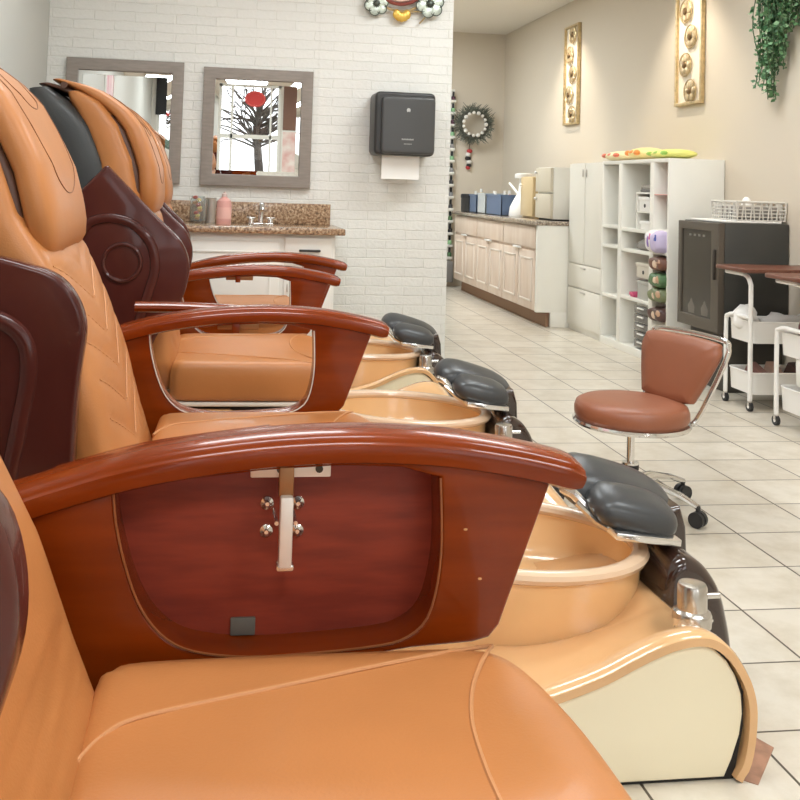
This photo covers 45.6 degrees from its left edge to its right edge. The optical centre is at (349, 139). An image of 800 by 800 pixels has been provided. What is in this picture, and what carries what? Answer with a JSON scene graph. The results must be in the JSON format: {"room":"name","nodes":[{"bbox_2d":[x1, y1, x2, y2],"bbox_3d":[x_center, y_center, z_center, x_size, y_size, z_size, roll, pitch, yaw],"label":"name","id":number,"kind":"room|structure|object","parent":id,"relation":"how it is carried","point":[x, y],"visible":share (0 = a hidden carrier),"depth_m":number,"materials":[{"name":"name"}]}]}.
{"room":"salon","nodes":[
{"label":"salon","id":0,"kind":"room"},
{"bbox_2d":[0,0,49,88],"bbox_3d":[-1.637,-0.245,3.519,0.100,3.020,14.800,2,-3,-8],"label":"wall","id":1,"kind":"structure","parent":0,"point":[24,24],"depth_m":5.37,"materials":[{"name":"grey paint"}]},
{"bbox_2d":[46,0,453,357],"bbox_3d":[-0.643,-0.081,6.299,2.652,3.020,0.144,2,-3,-8],"label":"wall partition","id":2,"kind":"structure","parent":0,"point":[393,247],"depth_m":6.30,"materials":[{"name":"white brick"}]},
{"bbox_2d":[66,57,184,183],"bbox_3d":[-1.453,-0.124,6.097,0.740,0.785,0.040,2,-3,-8],"label":"wall mirror","id":3,"kind":"object","parent":2,"relation":"attached to","point":[154,90],"visible":0.52,"depth_m":6.12,"materials":[{"name":"grey weathered wood"},{"name":"mirror glass"}]},
{"bbox_2d":[170,200,330,224],"bbox_3d":[-1.041,0.457,6.138,1.840,0.135,0.025,2,-3,-8],"label":"backsplash","id":4,"kind":"structure","parent":2,"relation":"attached to","point":[284,213],"depth_m":6.21,"materials":[{"name":"brown stone"}]},
{"bbox_2d":[200,67,313,188],"bbox_3d":[-0.608,-0.079,6.215,0.715,0.770,0.040,2,-3,-8],"label":"wall mirror","id":5,"kind":"object","parent":2,"relation":"attached to","point":[257,123],"visible":1,"depth_m":6.21,"materials":[{"name":"grey weathered wood"},{"name":"mirror glass"}]},
{"bbox_2d":[369,91,435,179],"bbox_3d":[0.342,-0.025,6.242,0.400,0.565,0.248,2,-3,-8],"label":"dispenser","id":6,"kind":"object","parent":2,"relation":"attached to","point":[402,124],"visible":1,"depth_m":6.14,"materials":[{"name":"grey plastic"}]},
{"bbox_2d":[364,0,443,23],"bbox_3d":[0.355,-1.069,6.377,0.572,0.572,0.073,2,-3,-8],"label":"decor","id":7,"kind":"object","parent":2,"relation":"attached to","point":[428,8],"visible":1,"depth_m":6.36,"materials":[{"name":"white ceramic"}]},
{"bbox_2d":[446,32,505,285],"bbox_3d":[-0.399,0.156,11.108,4.490,3.020,0.100,2,-3,-8],"label":"wall","id":8,"kind":"structure","parent":0,"point":[478,59],"depth_m":11.35,"materials":[{"name":"beige paint"}]},
{"bbox_2d":[446,89,455,281],"bbox_3d":[0.935,0.516,11.154,0.590,2.270,0.148,2,-3,-8],"label":"rack","id":9,"kind":"object","parent":8,"relation":"attached to","point":[449,278],"visible":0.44,"depth_m":11.19,"materials":[{"name":"white laminate"}]},
{"bbox_2d":[447,248,450,256],"bbox_3d":[1.169,1.329,11.184,0.052,0.123,0.052,2,-3,-8],"label":"bottle","id":10,"kind":"object","parent":9,"relation":"on","point":[449,249],"visible":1,"depth_m":11.17,"materials":[{"name":"green"}]},
{"bbox_2d":[448,211,451,219],"bbox_3d":[1.183,0.904,11.204,0.052,0.123,0.052,2,-3,-8],"label":"bottle","id":11,"kind":"object","parent":9,"relation":"on","point":[450,212],"visible":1,"depth_m":11.19,"materials":[{"name":"green"}]},
{"bbox_2d":[448,199,452,207],"bbox_3d":[1.187,0.762,11.211,0.052,0.123,0.052,2,-3,-8],"label":"bottle","id":12,"kind":"object","parent":9,"relation":"on","point":[450,205],"visible":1,"depth_m":11.20,"materials":[{"name":"grey glass"}]},
{"bbox_2d":[449,163,453,171],"bbox_3d":[1.201,0.337,11.231,0.052,0.123,0.052,2,-3,-8],"label":"bottle","id":13,"kind":"object","parent":9,"relation":"on","point":[451,169],"visible":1,"depth_m":11.22,"materials":[{"name":"grey"}]},
{"bbox_2d":[450,127,454,135],"bbox_3d":[1.214,-0.088,11.252,0.052,0.123,0.052,2,-3,-8],"label":"bottle","id":14,"kind":"object","parent":9,"relation":"on","point":[452,133],"visible":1,"depth_m":11.24,"materials":[{"name":"green glass"}]},
{"bbox_2d":[451,92,455,99],"bbox_3d":[1.228,-0.514,11.272,0.052,0.123,0.052,2,-3,-8],"label":"bottle","id":15,"kind":"object","parent":9,"relation":"on","point":[453,97],"visible":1,"depth_m":11.26,"materials":[{"name":"pink"}]},
{"bbox_2d":[465,144,471,169],"bbox_3d":[1.410,0.168,11.290,0.090,0.372,0.049,2,-3,-8],"label":"ornament","id":16,"kind":"object","parent":8,"relation":"attached to","point":[469,151],"visible":0.99,"depth_m":11.27,"materials":[{"name":"red"}]},
{"bbox_2d":[452,102,495,144],"bbox_3d":[1.461,-0.190,11.204,0.522,0.516,0.112,2,-3,-7],"label":"wreath","id":17,"kind":"object","parent":8,"relation":"attached to","point":[488,120],"visible":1,"depth_m":11.19,"materials":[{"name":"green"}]},
{"bbox_2d":[453,0,573,34],"bbox_3d":[0.684,-1.715,3.912,4.690,0.100,14.800,2,-3,-8],"label":"ceiling","id":18,"kind":"structure","parent":0,"point":[503,17],"depth_m":10.09,"materials":[{"name":"beige paint"}]},
{"bbox_2d":[444,286,799,799],"bbox_3d":[0.585,1.400,3.763,4.690,0.100,14.800,2,-3,-8],"label":"floor","id":19,"kind":"structure","parent":0,"point":[742,469],"depth_m":3.99,"materials":[{"name":"tile"}]},
{"bbox_2d":[128,107,190,238],"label":"chair","id":20,"kind":"object","parent":19,"relation":"on","point":[167,169],"depth_m":4.72,"materials":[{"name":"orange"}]},
{"bbox_2d":[129,108,172,203],"bbox_3d":[-1.134,0.072,4.921,0.430,0.562,0.547,2,-3,-8],"label":"pillow","id":21,"kind":"object","parent":20,"relation":"on","point":[167,169],"depth_m":4.75,"materials":[{"name":"orange leather"}]},
{"bbox_2d":[0,68,388,480],"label":"chair","id":22,"kind":"object","parent":19,"relation":"on","point":[76,382],"depth_m":2.03,"materials":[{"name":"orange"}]},
{"bbox_2d":[0,69,86,251],"bbox_3d":[-0.883,0.015,2.229,0.480,0.520,0.547,2,-3,-8],"label":"pillow","id":23,"kind":"object","parent":22,"relation":"on","point":[42,205],"depth_m":2.01,"materials":[{"name":"orange leather"}]},
{"bbox_2d":[189,232,334,335],"bbox_3d":[-1.023,0.975,5.848,1.795,0.845,0.540,2,-3,-8],"label":"sink vanity","id":24,"kind":"object","parent":19,"relation":"on","point":[205,245],"visible":0.23,"depth_m":5.68,"materials":[{"name":"white paint"}]},
{"bbox_2d":[170,200,345,235],"bbox_3d":[-0.989,0.466,5.870,1.870,0.175,0.570,2,-3,-8],"label":"countertop","id":25,"kind":"structure","parent":24,"relation":"on","point":[290,218],"depth_m":6.16,"materials":[{"name":"brown stone"}]},
{"bbox_2d":[189,196,205,222],"bbox_3d":[-0.959,0.435,5.992,0.100,0.170,0.100,2,-3,-8],"label":"glass jar","id":26,"kind":"object","parent":25,"relation":"on","point":[197,203],"visible":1,"depth_m":5.95,"materials":[{"name":"clear glass"}]},
{"bbox_2d":[206,198,216,222],"bbox_3d":[-0.893,0.449,6.091,0.076,0.157,0.076,2,-3,-8],"label":"tumbler","id":27,"kind":"object","parent":25,"relation":"on","point":[210,202],"visible":0.97,"depth_m":6.06,"materials":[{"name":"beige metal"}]},
{"bbox_2d":[216,192,231,224],"bbox_3d":[-0.777,0.420,5.866,0.093,0.200,0.093,2,-3,-8],"label":"soap bottle","id":28,"kind":"object","parent":25,"relation":"on","point":[224,205],"visible":1,"depth_m":5.83,"materials":[{"name":"pink plastic"}]},
{"bbox_2d":[246,202,274,224],"bbox_3d":[-0.555,0.460,5.948,0.180,0.143,0.158,2,-3,-8],"label":"faucet","id":29,"kind":"object","parent":25,"relation":"on","point":[261,204],"visible":1,"depth_m":5.98,"materials":[{"name":"silver metal"}]},
{"bbox_2d":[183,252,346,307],"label":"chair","id":30,"kind":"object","parent":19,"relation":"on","point":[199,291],"depth_m":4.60,"materials":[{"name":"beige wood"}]},
{"bbox_2d":[29,78,532,441],"bbox_3d":[-0.229,0.570,3.663,1.935,1.497,1.070,2,-3,-8],"label":"chair","id":31,"kind":"object","parent":19,"relation":"on","point":[139,251],"visible":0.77,"depth_m":3.33,"materials":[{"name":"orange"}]},
{"bbox_2d":[53,78,164,212],"bbox_3d":[-0.901,0.042,3.591,0.392,0.493,0.547,2,-3,-8],"label":"pillow","id":32,"kind":"object","parent":31,"relation":"on","point":[97,130],"depth_m":3.34,"materials":[{"name":"orange leather"}]},
{"bbox_2d":[339,389,491,432],"bbox_3d":[0.210,1.136,3.701,0.684,0.238,0.549,2,-3,-8],"label":"bowl","id":33,"kind":"object","parent":31,"relation":"on","point":[374,405],"depth_m":3.90,"materials":[{"name":"orange plastic"}]},
{"bbox_2d":[398,381,520,437],"bbox_3d":[0.152,1.173,3.691,0.816,0.320,1.070,2,-3,-8],"label":"tub","id":34,"kind":"object","parent":31,"relation":"in","point":[423,402],"depth_m":3.87,"materials":[{"name":"orange plastic"}]},
{"bbox_2d":[485,409,532,441],"bbox_3d":[0.612,1.199,3.728,0.188,0.299,0.334,2,-3,-8],"label":"faucet","id":35,"kind":"object","parent":31,"relation":"attached to","point":[493,416],"depth_m":3.60,"materials":[{"name":"silver metal"}]},
{"bbox_2d":[0,422,631,799],"bbox_3d":[-0.335,0.482,0.991,1.458,1.412,0.940,2,-3,-8],"label":"chair","id":36,"kind":"object","parent":19,"relation":"on","point":[215,615],"visible":1,"depth_m":1.29,"materials":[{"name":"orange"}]},
{"bbox_2d":[350,312,443,389],"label":"spa","id":37,"kind":"object","parent":19,"relation":"on","point":[412,355],"depth_m":4.90,"materials":[{"name":"beige"}]},
{"bbox_2d":[352,339,421,385],"bbox_3d":[0.040,1.194,5.039,0.684,0.238,0.549,2,-3,-8],"label":"bowl","id":38,"kind":"object","parent":37,"relation":"on","point":[381,359],"depth_m":4.85,"materials":[{"name":"orange plastic"}]},
{"bbox_2d":[350,335,438,389],"bbox_3d":[-0.018,1.231,5.029,0.816,0.320,1.070,2,-3,-8],"label":"tub","id":39,"kind":"object","parent":37,"relation":"in","point":[385,364],"depth_m":4.80,"materials":[{"name":"orange plastic"}]},
{"bbox_2d":[417,348,452,396],"bbox_3d":[0.442,1.258,5.066,0.188,0.299,0.334,2,-3,-8],"label":"faucet","id":40,"kind":"object","parent":37,"relation":"attached to","point":[435,353],"depth_m":4.95,"materials":[{"name":"silver metal"}]},
{"bbox_2d":[454,215,569,327],"bbox_3d":[1.700,1.228,9.500,0.682,0.860,2.820,2,-3,-8],"label":"base cabinet","id":41,"kind":"object","parent":19,"relation":"on","point":[520,269],"visible":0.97,"depth_m":8.62,"materials":[{"name":"beige wood"}]},
{"bbox_2d":[452,211,568,225],"bbox_3d":[1.710,0.782,9.536,0.695,0.035,2.870,2,-3,-8],"label":"countertop","id":42,"kind":"structure","parent":41,"relation":"on","point":[530,221],"depth_m":8.68,"materials":[{"name":"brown stone"}]},
{"bbox_2d":[461,194,469,211],"bbox_3d":[1.352,0.711,10.756,0.200,0.199,0.200,2,-3,-8],"label":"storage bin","id":43,"kind":"object","parent":42,"relation":"on","point":[465,198],"visible":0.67,"depth_m":10.68,"materials":[{"name":"grey plastic"}]},
{"bbox_2d":[469,194,477,212],"bbox_3d":[1.468,0.701,10.475,0.246,0.198,0.286,2,-3,-8],"label":"storage bin","id":44,"kind":"object","parent":42,"relation":"on","point":[473,197],"visible":0.42,"depth_m":10.43,"materials":[{"name":"blue plastic"}]},
{"bbox_2d":[477,193,502,213],"bbox_3d":[1.505,0.677,10.143,0.226,0.218,0.316,2,-3,-8],"label":"storage bin","id":45,"kind":"object","parent":42,"relation":"on","point":[482,198],"visible":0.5,"depth_m":10.09,"materials":[{"name":"grey plastic"}]},
{"bbox_2d":[486,194,515,215],"bbox_3d":[1.578,0.663,9.699,0.246,0.208,0.536,2,-3,-8],"label":"storage bin","id":46,"kind":"object","parent":42,"relation":"on","point":[498,204],"visible":0.73,"depth_m":9.50,"materials":[{"name":"blue plastic"}]},
{"bbox_2d":[509,173,532,216],"bbox_3d":[1.690,0.537,9.259,0.280,0.424,0.287,2,-3,-8],"label":"jug","id":47,"kind":"object","parent":42,"relation":"on","point":[515,208],"visible":0.44,"depth_m":9.19,"materials":[{"name":"white plastic"}]},
{"bbox_2d":[519,177,538,218],"bbox_3d":[1.870,0.545,8.937,0.494,0.389,0.360,2,-3,-8],"label":"box","id":48,"kind":"object","parent":42,"relation":"on","point":[528,184],"visible":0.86,"depth_m":8.86,"materials":[{"name":"beige cardboard"}]},
{"bbox_2d":[534,167,569,220],"bbox_3d":[1.934,0.486,8.498,0.494,0.469,0.410,2,-3,-8],"label":"cabinet","id":49,"kind":"object","parent":42,"relation":"on","point":[552,200],"visible":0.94,"depth_m":8.29,"materials":[{"name":"white laminate"}]},
{"bbox_2d":[392,452,757,784],"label":"basin","id":50,"kind":"object","parent":19,"relation":"on","point":[610,634],"depth_m":2.03,"materials":[{"name":"beige"}]},
{"bbox_2d":[461,502,649,645],"bbox_3d":[0.399,1.078,2.366,0.684,0.238,0.549,2,-3,-8],"label":"bowl","id":51,"kind":"object","parent":50,"relation":"on","point":[575,580],"depth_m":2.17,"materials":[{"name":"orange"}]},
{"bbox_2d":[394,485,757,784],"bbox_3d":[0.342,1.115,2.356,0.816,0.320,1.070,2,-3,-8],"label":"tub","id":52,"kind":"object","parent":50,"relation":"in","point":[615,630],"depth_m":1.92,"materials":[{"name":"orange plastic"}]},
{"bbox_2d":[640,544,729,646],"bbox_3d":[0.802,1.141,2.393,0.188,0.299,0.334,2,-3,-8],"label":"faucet","id":53,"kind":"object","parent":50,"relation":"attached to","point":[666,565],"depth_m":2.25,"materials":[{"name":"silver metal"}]},
{"bbox_2d":[567,162,602,339],"bbox_3d":[2.098,0.891,7.781,0.407,1.395,0.690,2,-3,-8],"label":"cabinet","id":54,"kind":"object","parent":19,"relation":"on","point":[585,204],"visible":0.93,"depth_m":7.72,"materials":[{"name":"white laminate"}]},
{"bbox_2d":[552,325,731,528],"bbox_3d":[1.061,1.034,3.521,0.552,0.638,0.572,3,-3,-25],"label":"stool","id":55,"kind":"object","parent":19,"relation":"on","point":[676,368],"visible":0.77,"depth_m":3.48,"materials":[{"name":"leather"}]},
{"bbox_2d":[599,158,724,358],"bbox_3d":[2.231,0.850,6.889,0.395,1.400,1.105,2,-3,-8],"label":"cubby shelf","id":56,"kind":"object","parent":19,"relation":"on","point":[680,188],"visible":0.59,"depth_m":7.01,"materials":[{"name":"white laminate"}]},
{"bbox_2d":[602,151,636,160],"bbox_3d":[2.153,0.129,7.443,0.280,0.085,0.430,2,-3,-8],"label":"pack","id":57,"kind":"object","parent":56,"relation":"on","point":[619,155],"visible":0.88,"depth_m":7.33,"materials":[{"name":"beige fabric"}]},
{"bbox_2d":[602,153,618,157],"bbox_3d":[2.034,0.121,7.426,0.039,0.034,0.295,2,-3,-8],"label":"print","id":58,"kind":"object","parent":57,"relation":"attached to","point":[610,155],"depth_m":7.38,"materials":[{"name":"red fabric"}]},
{"bbox_2d":[629,291,637,296],"bbox_3d":[2.180,1.123,6.904,0.292,0.035,0.068,2,-3,-8],"label":"storage box","id":59,"kind":"object","parent":56,"relation":"on","point":[631,293],"visible":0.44,"depth_m":6.86,"materials":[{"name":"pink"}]},
{"bbox_2d":[634,303,647,347],"bbox_3d":[2.209,1.330,6.732,0.336,0.314,0.240,2,-3,-8],"label":"tower","id":60,"kind":"object","parent":56,"relation":"on","point":[641,316],"visible":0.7,"depth_m":6.72,"materials":[{"name":"white plastic"}]},
{"bbox_2d":[636,192,649,228],"bbox_3d":[2.251,0.509,6.753,0.350,0.265,0.230,2,-3,-8],"label":"insert","id":61,"kind":"object","parent":56,"relation":"on","point":[640,215],"visible":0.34,"depth_m":6.83,"materials":[{"name":"white laminate"}]},
{"bbox_2d":[638,197,649,211],"bbox_3d":[2.228,0.459,6.749,0.292,0.101,0.193,2,-3,-8],"label":"storage box","id":62,"kind":"object","parent":61,"relation":"on","point":[644,202],"visible":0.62,"depth_m":6.73,"materials":[{"name":"white cardboard"}]},
{"bbox_2d":[625,147,660,159],"bbox_3d":[2.209,0.105,7.053,0.280,0.100,0.300,2,-3,-8],"label":"pack","id":63,"kind":"object","parent":56,"relation":"on","point":[639,153],"visible":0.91,"depth_m":6.96,"materials":[{"name":"yellow plastic"}]},
{"bbox_2d":[625,150,639,155],"bbox_3d":[2.090,0.096,7.036,0.039,0.040,0.230,2,-3,-8],"label":"print","id":64,"kind":"object","parent":63,"relation":"attached to","point":[633,152],"depth_m":7.00,"materials":[{"name":"orange"}]},
{"bbox_2d":[637,280,648,300],"bbox_3d":[2.209,1.068,6.718,0.292,0.130,0.208,2,-3,-8],"label":"storage box","id":65,"kind":"object","parent":56,"relation":"on","point":[642,284],"visible":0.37,"depth_m":6.71,"materials":[{"name":"grey"}]},
{"bbox_2d":[636,262,648,278],"bbox_3d":[2.212,0.930,6.734,0.292,0.104,0.228,2,-3,-8],"label":"storage box","id":66,"kind":"object","parent":65,"relation":"on","point":[642,267],"visible":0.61,"depth_m":6.72,"materials":[{"name":"beige"}]},
{"bbox_2d":[637,239,648,250],"bbox_3d":[2.171,0.749,6.787,0.200,0.082,0.320,2,-3,-8],"label":"towel","id":67,"kind":"object","parent":56,"relation":"on","point":[641,244],"visible":0.22,"depth_m":6.77,"materials":[{"name":"grey fabric"}]},
{"bbox_2d":[639,221,649,229],"bbox_3d":[2.224,0.609,6.735,0.292,0.061,0.158,2,-3,-8],"label":"storage box","id":68,"kind":"object","parent":56,"relation":"on","point":[644,224],"visible":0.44,"depth_m":6.71,"materials":[{"name":"white plastic"}]},
{"bbox_2d":[645,229,657,251],"bbox_3d":[2.133,0.690,6.496,0.220,0.155,0.090,2,-3,-8],"label":"pack","id":69,"kind":"object","parent":56,"relation":"on","point":[647,235],"visible":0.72,"depth_m":6.48,"materials":[{"name":"white plastic"}]},
{"bbox_2d":[647,306,665,322],"bbox_3d":[2.150,1.181,6.421,0.220,0.101,0.200,2,-3,-8],"label":"pack","id":70,"kind":"object","parent":56,"relation":"on","point":[658,313],"visible":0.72,"depth_m":6.37,"materials":[{"name":"brown"}]},
{"bbox_2d":[647,287,665,302],"bbox_3d":[2.154,1.051,6.428,0.220,0.101,0.200,2,-3,-8],"label":"pack","id":71,"kind":"object","parent":56,"relation":"on","point":[656,294],"visible":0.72,"depth_m":6.37,"materials":[{"name":"green plastic"}]},
{"bbox_2d":[648,273,666,288],"bbox_3d":[2.158,0.951,6.432,0.220,0.101,0.200,2,-3,-8],"label":"pack","id":72,"kind":"object","parent":71,"relation":"on","point":[659,280],"visible":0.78,"depth_m":6.37,"materials":[{"name":"green plastic"}]},
{"bbox_2d":[648,256,666,271],"bbox_3d":[2.161,0.841,6.438,0.220,0.101,0.200,2,-3,-8],"label":"pack","id":73,"kind":"object","parent":72,"relation":"on","point":[659,263],"visible":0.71,"depth_m":6.38,"materials":[{"name":"brown"}]},
{"bbox_2d":[650,231,666,253],"bbox_3d":[2.137,0.688,6.395,0.220,0.155,0.100,2,-3,-8],"label":"pack","id":74,"kind":"object","parent":56,"relation":"on","point":[658,239],"visible":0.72,"depth_m":6.34,"materials":[{"name":"purple plastic"}]},
{"bbox_2d":[646,149,697,158],"bbox_3d":[2.264,0.101,6.661,0.280,0.075,0.430,2,-3,-8],"label":"pack","id":75,"kind":"object","parent":56,"relation":"on","point":[665,153],"visible":0.98,"depth_m":6.51,"materials":[{"name":"yellow"}]},
{"bbox_2d":[646,151,667,155],"bbox_3d":[2.145,0.092,6.645,0.039,0.030,0.295,2,-3,-8],"label":"print","id":76,"kind":"object","parent":75,"relation":"attached to","point":[655,153],"depth_m":6.60,"materials":[{"name":"green"}]},
{"bbox_2d":[677,219,788,392],"bbox_3d":[2.336,1.004,5.844,0.467,1.000,0.490,2,-3,-8],"label":"mini fridge","id":77,"kind":"object","parent":19,"relation":"on","point":[706,292],"visible":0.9,"depth_m":5.63,"materials":[{"name":"grey metal"}]},
{"bbox_2d":[690,218,781,223],"bbox_3d":[2.371,0.499,5.861,0.360,0.012,0.430,2,-3,-8],"label":"sheet","id":78,"kind":"object","parent":77,"relation":"on","point":[700,219],"visible":0.79,"depth_m":5.67,"materials":[{"name":"white paper"}]},
{"bbox_2d":[711,200,787,221],"bbox_3d":[2.434,0.432,5.807,0.338,0.120,0.308,2,-3,-8],"label":"wire basket","id":79,"kind":"object","parent":78,"relation":"on","point":[779,207],"visible":0.93,"depth_m":5.68,"materials":[{"name":"white metal"}]},
{"bbox_2d":[722,206,776,219],"bbox_3d":[2.437,0.444,5.807,0.250,0.078,0.220,2,-3,-8],"label":"towel stack","id":80,"kind":"object","parent":79,"relation":"in","point":[757,208],"visible":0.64,"depth_m":5.70,"materials":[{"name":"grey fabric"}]},
{"bbox_2d":[741,197,751,204],"bbox_3d":[2.424,0.374,5.808,0.064,0.050,0.064,2,-3,-8],"label":"bag","id":81,"kind":"object","parent":80,"relation":"on","point":[745,198],"visible":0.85,"depth_m":5.79,"materials":[{"name":"white plastic"}]},
{"bbox_2d":[733,738,773,784],"bbox_3d":[0.796,1.272,1.966,0.127,0.006,0.186,0,-3,34],"label":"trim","id":82,"kind":"structure","parent":19,"relation":"on","point":[763,751],"depth_m":1.94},
{"bbox_2d":[716,264,799,411],"bbox_3d":[2.376,1.096,5.305,0.570,0.768,0.340,2,-3,-8],"label":"utility cart","id":83,"kind":"object","parent":19,"relation":"on","point":[751,383],"visible":0.83,"depth_m":5.18,"materials":[{"name":"white metal"}]},
{"bbox_2d":[732,304,759,328],"bbox_3d":[2.196,0.992,5.293,0.133,0.160,0.188,2,-3,-8],"label":"towel","id":84,"kind":"object","parent":83,"relation":"on","point":[737,321],"visible":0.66,"depth_m":5.26,"materials":[{"name":"white fabric"}]},
{"bbox_2d":[745,362,767,372],"bbox_3d":[2.248,1.317,5.253,0.060,0.168,0.176,3,-3,-25],"label":"pack","id":85,"kind":"object","parent":83,"relation":"on","point":[757,368],"visible":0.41,"depth_m":5.24,"materials":[{"name":"brown"}]},
{"bbox_2d":[729,364,796,394],"bbox_3d":[2.363,1.335,5.293,0.430,0.119,0.250,2,-3,-8],"label":"tray","id":86,"kind":"object","parent":83,"relation":"on","point":[751,383],"depth_m":5.17,"materials":[{"name":"white plastic"}]},
{"bbox_2d":[730,316,799,343],"bbox_3d":[2.372,1.060,5.306,0.430,0.119,0.250,2,-3,-8],"label":"tray","id":87,"kind":"object","parent":83,"relation":"on","point":[752,332],"depth_m":5.17,"materials":[{"name":"white"}]},
{"bbox_2d":[764,361,782,372],"bbox_3d":[2.358,1.322,5.288,0.060,0.168,0.176,2,-3,-2],"label":"pack","id":88,"kind":"object","parent":83,"relation":"on","point":[769,365],"visible":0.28,"depth_m":5.29,"materials":[{"name":"beige"}]},
{"bbox_2d":[758,312,799,321],"bbox_3d":[2.395,1.025,5.305,0.278,0.119,0.159,2,-3,-8],"label":"towel","id":89,"kind":"object","parent":83,"relation":"on","point":[773,316],"visible":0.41,"depth_m":5.27,"materials":[{"name":"white fabric"}]},
{"bbox_2d":[783,362,795,372],"bbox_3d":[2.484,1.326,5.286,0.060,0.168,0.176,3,-3,-19],"label":"pack","id":90,"kind":"object","parent":83,"relation":"on","point":[791,366],"visible":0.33,"depth_m":5.30,"materials":[{"name":"brown"}]},
{"bbox_2d":[765,273,799,424],"bbox_3d":[2.422,1.071,4.766,0.570,0.768,0.340,2,-3,-8],"label":"utility cart","id":91,"kind":"object","parent":19,"relation":"on","point":[790,337],"visible":1,"depth_m":4.79,"materials":[{"name":"white metal"}]},
{"bbox_2d":[781,330,799,359],"bbox_3d":[2.418,1.036,4.767,0.430,0.119,0.250,2,-3,-8],"label":"tray","id":92,"kind":"object","parent":91,"relation":"on","point":[790,338],"depth_m":4.76,"materials":[{"name":"white"}]},
{"bbox_2d":[781,385,799,415],"bbox_3d":[2.409,1.310,4.754,0.430,0.119,0.250,2,-3,-8],"label":"tray","id":93,"kind":"object","parent":91,"relation":"on","point":[790,393],"depth_m":4.76,"materials":[{"name":"white plastic"}]},
{"bbox_2d":[796,359,799,386],"bbox_3d":[2.271,1.160,4.716,0.136,0.133,0.119,2,-3,-8],"label":"jug","id":94,"kind":"object","parent":91,"relation":"hanging from","point":[797,360],"visible":0.97,"depth_m":4.71,"materials":[{"name":"white plastic"}]},
{"bbox_2d":[502,0,799,364],"bbox_3d":[2.905,-0.070,4.157,0.100,3.020,14.800,2,-3,-8],"label":"wall","id":95,"kind":"structure","parent":0,"point":[628,46],"depth_m":7.53,"materials":[{"name":"beige paint"}]},
{"bbox_2d":[562,22,581,125],"bbox_3d":[2.143,-0.630,9.203,0.047,0.970,0.370,2,-3,-8],"label":"framed wall art","id":96,"kind":"object","parent":95,"relation":"attached to","point":[572,34],"visible":1,"depth_m":9.18,"materials":[{"name":"gold metal"}]},
{"bbox_2d":[566,88,570,102],"bbox_3d":[2.127,-0.434,9.238,0.015,0.144,0.155,2,-3,-8],"label":"flower","id":97,"kind":"object","parent":96,"relation":"on","point":[568,90],"depth_m":9.22,"materials":[{"name":"gold metal"}]},
{"bbox_2d":[566,48,571,62],"bbox_3d":[2.139,-0.822,9.256,0.015,0.148,0.154,2,-3,-8],"label":"flower","id":98,"kind":"object","parent":96,"relation":"on","point":[569,50],"depth_m":9.24,"materials":[{"name":"gold metal"}]},
{"bbox_2d":[568,107,573,121],"bbox_3d":[2.131,-0.244,9.154,0.015,0.142,0.155,2,-3,-8],"label":"flower","id":99,"kind":"object","parent":96,"relation":"on","point":[571,109],"depth_m":9.13,"materials":[{"name":"gold metal"}]},
{"bbox_2d":[569,67,574,81],"bbox_3d":[2.144,-0.631,9.173,0.015,0.146,0.154,2,-3,-8],"label":"flower","id":100,"kind":"object","parent":96,"relation":"on","point":[571,69],"depth_m":9.15,"materials":[{"name":"gold metal"}]},
{"bbox_2d":[570,27,575,41],"bbox_3d":[2.156,-1.019,9.191,0.015,0.150,0.153,2,-3,-8],"label":"flower","id":101,"kind":"object","parent":96,"relation":"on","point":[572,29],"depth_m":9.17,"materials":[{"name":"gold metal"}]},
{"bbox_2d":[674,0,705,106],"bbox_3d":[2.468,-0.749,6.919,0.047,0.990,0.390,2,-3,-8],"label":"framed wall art","id":102,"kind":"object","parent":95,"relation":"attached to","point":[690,15],"visible":1,"depth_m":6.89,"materials":[{"name":"gold metal"}]},
{"bbox_2d":[680,55,689,74],"bbox_3d":[2.452,-0.549,6.954,0.015,0.144,0.155,2,-3,-8],"label":"flower","id":103,"kind":"object","parent":102,"relation":"on","point":[684,59],"depth_m":6.94,"materials":[{"name":"gold metal"}]},
{"bbox_2d":[681,1,690,21],"bbox_3d":[2.465,-0.944,6.972,0.015,0.148,0.154,2,-3,-8],"label":"flower","id":104,"kind":"object","parent":102,"relation":"on","point":[685,5],"depth_m":6.95,"materials":[{"name":"gold metal"}]},
{"bbox_2d":[684,81,694,100],"bbox_3d":[2.456,-0.355,6.870,0.015,0.142,0.155,2,-3,-8],"label":"flower","id":105,"kind":"object","parent":102,"relation":"on","point":[689,87],"depth_m":6.86,"materials":[{"name":"gold metal"}]},
{"bbox_2d":[685,26,695,46],"bbox_3d":[2.469,-0.750,6.889,0.015,0.146,0.154,2,-3,-8],"label":"flower","id":106,"kind":"object","parent":102,"relation":"on","point":[690,31],"depth_m":6.87,"materials":[{"name":"gold metal"}]},
{"bbox_2d":[749,0,799,101],"bbox_3d":[2.521,-0.708,5.721,0.266,0.946,0.391,2,-3,-8],"label":"trailing plant","id":107,"kind":"object","parent":95,"relation":"attached to","point":[773,17],"visible":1,"depth_m":5.73,"materials":[{"name":"green plant"}]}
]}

